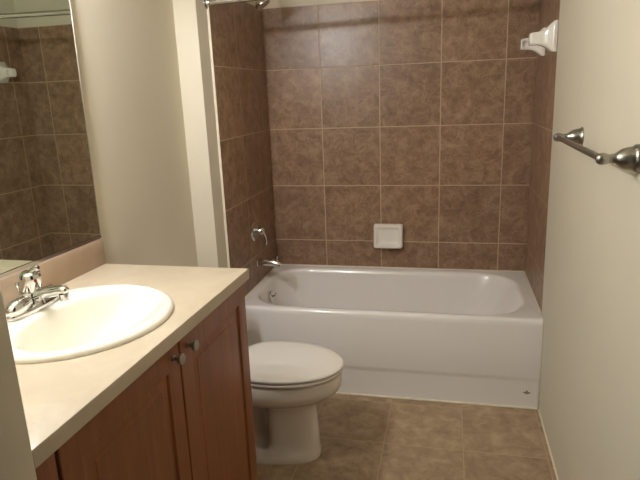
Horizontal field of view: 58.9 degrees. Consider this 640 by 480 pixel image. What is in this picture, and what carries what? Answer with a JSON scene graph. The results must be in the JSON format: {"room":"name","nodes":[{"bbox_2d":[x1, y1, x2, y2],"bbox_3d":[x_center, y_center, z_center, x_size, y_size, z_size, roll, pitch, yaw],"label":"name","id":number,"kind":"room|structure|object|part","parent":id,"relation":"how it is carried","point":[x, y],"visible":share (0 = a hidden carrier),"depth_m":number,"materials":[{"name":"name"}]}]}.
{"room":"bathroom","nodes":[
{"label":"bathroom","id":0,"kind":"room"},
{"bbox_2d":[0,286,36,479],"bbox_3d":[-0.224,0.141,0.755,1.645,2.440,0.115,1,15,13],"label":"wall","id":1,"kind":"structure","parent":0,"point":[16,457],"depth_m":0.88,"materials":[{"name":"beige paint"}]},
{"bbox_2d":[70,0,197,266],"bbox_3d":[-0.925,-0.102,1.797,0.202,2.440,1.900,1,15,13],"label":"wall","id":2,"kind":"structure","parent":0,"point":[127,55],"depth_m":2.23,"materials":[{"name":"beige paint"}]},
{"bbox_2d":[0,0,101,277],"bbox_3d":[-0.906,-0.300,1.413,0.010,0.867,1.029,1,15,14],"label":"wall mirror","id":3,"kind":"object","parent":2,"relation":"attached to","point":[48,203],"visible":1,"depth_m":1.70,"materials":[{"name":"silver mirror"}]},
{"bbox_2d":[0,238,105,307],"bbox_3d":[-0.888,0.163,1.524,0.019,0.093,1.027,1,14,13],"label":"backsplash","id":4,"kind":"structure","parent":2,"relation":"attached to","point":[60,269],"depth_m":1.80,"materials":[{"name":"laminate"}]},
{"bbox_2d":[172,0,255,267],"bbox_3d":[-0.543,-0.473,3.169,0.290,2.440,1.040,1,15,13],"label":"wall","id":5,"kind":"structure","parent":0,"point":[190,16],"depth_m":2.63,"materials":[{"name":"beige paint"}]},
{"bbox_2d":[207,7,229,267],"bbox_3d":[-0.477,-0.167,2.809,0.014,2.025,0.004,1,15,13],"label":"trim","id":6,"kind":"structure","parent":5,"relation":"attached to","point":[208,13],"depth_m":2.72,"materials":[{"name":"white"}]},
{"bbox_2d":[209,2,276,295],"bbox_3d":[-0.390,-0.268,3.183,0.010,2.025,0.790,1,15,13],"label":"wall tile","id":7,"kind":"structure","parent":5,"relation":"attached to","point":[237,36],"depth_m":3.06,"materials":[{"name":"brown tile"}]},
{"bbox_2d":[203,0,261,9],"bbox_3d":[0.228,-1.075,2.398,1.533,0.086,0.056,1,15,13],"label":"shower rod","id":8,"kind":"object","parent":7,"relation":"attached to","point":[207,3],"visible":1,"depth_m":2.54,"materials":[{"name":"silver metal"}]},
{"bbox_3d":[0.230,-1.075,2.398,1.520,0.055,0.025,1,15,13],"label":"rod","id":9,"kind":"part","parent":8,"relation":"part of","materials":[{"name":"silver metal"}]},
{"bbox_2d":[250,221,266,244],"bbox_3d":[-0.339,-0.041,3.229,0.082,0.137,0.116,1,15,13],"label":"shower valve","id":10,"kind":"object","parent":7,"relation":"attached to","point":[255,230],"visible":1,"depth_m":3.21,"materials":[{"name":"silver metal"}]},
{"bbox_2d":[256,256,281,267],"bbox_3d":[-0.292,0.127,3.291,0.153,0.077,0.056,1,15,13],"label":"tub spout","id":11,"kind":"object","parent":7,"relation":"attached to","point":[276,263],"visible":1,"depth_m":3.28,"materials":[{"name":"silver metal"}]},
{"bbox_2d":[255,0,269,10],"bbox_3d":[-0.347,-1.261,2.915,0.178,0.152,0.084,1,15,13],"label":"shower fixture","id":12,"kind":"object","parent":5,"relation":"attached to","point":[259,5],"visible":0.96,"depth_m":2.90,"materials":[{"name":"silver metal"}]},
{"bbox_2d":[262,0,373,253],"bbox_3d":[0.454,-0.572,3.401,1.549,2.440,0.120,1,15,13],"label":"wall","id":13,"kind":"structure","parent":0,"point":[273,3],"depth_m":3.26,"materials":[{"name":"beige paint"}]},
{"bbox_2d":[245,264,541,312],"bbox_3d":[0.387,0.264,3.177,1.529,0.007,0.735,1,15,13],"label":"trim","id":14,"kind":"structure","parent":13,"relation":"attached to","point":[282,264],"depth_m":3.46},
{"bbox_2d":[262,0,539,270],"bbox_3d":[0.439,-0.567,3.337,1.529,1.585,0.010,1,15,13],"label":"wall tile","id":15,"kind":"structure","parent":13,"relation":"attached to","point":[417,115],"depth_m":3.31,"materials":[{"name":"brown tile"}]},
{"bbox_2d":[374,224,402,248],"bbox_3d":[0.415,-0.022,3.454,0.180,0.146,0.054,1,15,13],"label":"soap dish","id":16,"kind":"object","parent":15,"relation":"attached to","point":[385,235],"visible":1,"depth_m":3.45,"materials":[{"name":"white ceramic"}]},
{"bbox_2d":[257,394,556,479],"bbox_3d":[0.016,1.138,1.897,2.100,0.080,4.050,1,15,13],"label":"floor","id":17,"kind":"structure","parent":0,"point":[362,437],"depth_m":2.54,"materials":[{"name":"brown tile"}]},
{"bbox_2d":[35,284,257,479],"bbox_3d":[-0.599,0.707,1.591,0.572,0.944,1.016,1,14,13],"label":"vanity cabinet","id":18,"kind":"object","parent":17,"relation":"on","point":[189,415],"visible":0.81,"depth_m":1.48,"materials":[{"name":"brown wood"}]},
{"bbox_3d":[-0.407,0.715,1.324,0.019,0.833,0.459,1,14,13],"label":"door","id":19,"kind":"part","parent":18,"relation":"part of","materials":[{"name":"brown wood"}]},
{"bbox_2d":[0,238,248,468],"bbox_3d":[-0.626,0.185,1.467,0.556,0.127,1.027,1,14,13],"label":"countertop","id":20,"kind":"structure","parent":18,"relation":"on","point":[59,398],"depth_m":1.31,"materials":[{"name":"beige laminate"}]},
{"bbox_2d":[5,265,69,321],"bbox_3d":[-0.765,0.129,1.507,0.154,0.126,0.157,-13,18,-36],"label":"faucet","id":21,"kind":"object","parent":20,"relation":"on","point":[34,297],"visible":1,"depth_m":1.49,"materials":[{"name":"silver metal"}]},
{"bbox_3d":[-0.810,0.150,1.528,0.014,0.076,0.014,1,14,13],"label":"pop rod","id":22,"kind":"part","parent":21,"relation":"part of","materials":[{"name":"silver metal"}]},
{"bbox_3d":[-0.773,0.109,1.512,0.059,0.058,0.054,1,14,13],"label":"handle","id":23,"kind":"part","parent":21,"relation":"part of","materials":[{"name":"silver metal"}]},
{"bbox_3d":[-0.760,0.081,1.502,0.036,0.032,0.022,1,14,13],"label":"lever","id":24,"kind":"part","parent":21,"relation":"part of","materials":[{"name":"silver metal"}]},
{"bbox_3d":[-0.715,0.143,1.507,0.110,0.049,0.038,1,14,13],"label":"spout","id":25,"kind":"part","parent":21,"relation":"part of","materials":[{"name":"silver metal"}]},
{"bbox_2d":[6,284,173,363],"bbox_3d":[-0.634,0.274,1.506,0.484,0.167,0.518,1,14,13],"label":"sink","id":26,"kind":"object","parent":20,"relation":"in","point":[96,318],"visible":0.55,"depth_m":1.57,"materials":[{"name":"white ceramic"}]},
{"bbox_3d":[-0.353,0.296,1.411,0.028,0.030,0.030,1,14,13],"label":"knob","id":27,"kind":"part","parent":18,"relation":"part of","materials":[{"name":"grey metal"}]},
{"bbox_3d":[-0.335,0.277,1.487,0.028,0.030,0.030,1,14,13],"label":"knob","id":28,"kind":"part","parent":18,"relation":"part of","materials":[{"name":"grey metal"}]},
{"bbox_3d":[-0.301,0.601,1.768,0.019,0.833,0.471,1,14,13],"label":"door","id":29,"kind":"part","parent":18,"relation":"part of","materials":[{"name":"brown wood"}]},
{"bbox_2d":[248,341,343,464],"bbox_3d":[-0.279,0.581,2.466,0.778,0.735,0.446,1,15,13],"label":"toilet","id":30,"kind":"object","parent":17,"relation":"on","point":[289,379],"visible":0.49,"depth_m":2.40,"materials":[{"name":"white ceramic"}]},
{"bbox_3d":[-0.139,0.516,2.417,0.486,0.022,0.382,1,15,13],"label":"lid","id":31,"kind":"part","parent":30,"relation":"part of","materials":[{"name":"white plastic"}]},
{"bbox_3d":[-0.138,0.538,2.422,0.478,0.016,0.378,1,15,13],"label":"seat","id":32,"kind":"part","parent":30,"relation":"part of","materials":[{"name":"white plastic"}]},
{"bbox_2d":[245,265,542,408],"bbox_3d":[0.395,0.495,3.230,1.525,0.467,0.744,1,15,13],"label":"bathtub","id":33,"kind":"object","parent":17,"relation":"on","point":[448,335],"visible":0.88,"depth_m":2.91,"materials":[{"name":"ceramic"}]},
{"bbox_3d":[-0.292,0.333,3.333,0.038,0.072,0.072,1,15,13],"label":"overflow plate","id":34,"kind":"part","parent":33,"relation":"part of","materials":[{"name":"silver metal"}]},
{"bbox_2d":[334,392,537,409],"bbox_3d":[0.321,0.811,2.939,1.524,0.006,0.013,1,15,13],"label":"trim","id":35,"kind":"structure","parent":33,"relation":"attached to","point":[407,398],"depth_m":2.87,"materials":[{"name":"white"}]},
{"bbox_2d":[538,0,639,479],"bbox_3d":[0.887,-0.099,1.514,0.180,2.440,2.150,1,15,13],"label":"wall","id":36,"kind":"structure","parent":0,"point":[589,403],"depth_m":1.77,"materials":[{"name":"beige paint"}]},
{"bbox_2d":[538,322,543,402],"bbox_3d":[1.061,0.591,2.715,0.005,0.420,0.008,1,15,13],"label":"trim","id":37,"kind":"structure","parent":36,"relation":"attached to","point":[543,322],"depth_m":2.72,"materials":[{"name":"beige paint"}]},
{"bbox_2d":[538,409,558,479],"bbox_3d":[0.858,1.073,1.851,0.010,0.006,1.940,1,15,13],"label":"trim","id":38,"kind":"structure","parent":36,"relation":"attached to","point":[538,409],"depth_m":2.48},
{"bbox_2d":[553,127,639,172],"bbox_3d":[0.787,-0.277,1.667,0.099,0.068,0.703,1,15,13],"label":"towel bar","id":39,"kind":"object","parent":36,"relation":"attached to","point":[628,158],"visible":1,"depth_m":1.36,"materials":[{"name":"silver metal"}]},
{"bbox_3d":[0.870,-0.357,1.963,0.070,0.068,0.068,1,15,13],"label":"post","id":40,"kind":"part","parent":39,"relation":"part of","materials":[{"name":"silver metal"}]},
{"bbox_3d":[0.728,-0.196,1.365,0.077,0.068,0.068,1,15,13],"label":"post","id":41,"kind":"part","parent":39,"relation":"part of","materials":[{"name":"silver metal"}]},
{"bbox_3d":[1.215,-0.471,2.898,0.161,2.440,0.790,1,15,13],"label":"wall","id":42,"kind":"structure","parent":0,"visible":0},
{"bbox_2d":[525,0,559,313],"bbox_3d":[1.117,-0.468,2.852,0.010,1.585,0.659,1,15,13],"label":"wall tile","id":43,"kind":"structure","parent":42,"relation":"attached to","point":[549,10],"depth_m":2.83,"materials":[{"name":"brown tile"}]},
{"bbox_2d":[520,27,545,56],"bbox_3d":[1.062,-0.987,2.837,0.110,0.133,0.104,1,15,13],"label":"bracket","id":44,"kind":"object","parent":43,"relation":"attached to","point":[539,50],"visible":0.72,"depth_m":2.82,"materials":[{"name":"white ceramic"}]},
{"bbox_2d":[528,20,557,52],"bbox_3d":[0.990,-0.903,2.525,0.110,0.133,0.104,1,15,13],"label":"bracket","id":45,"kind":"object","parent":43,"relation":"attached to","point":[546,38],"visible":1,"depth_m":2.49,"materials":[{"name":"white ceramic"}]}
]}

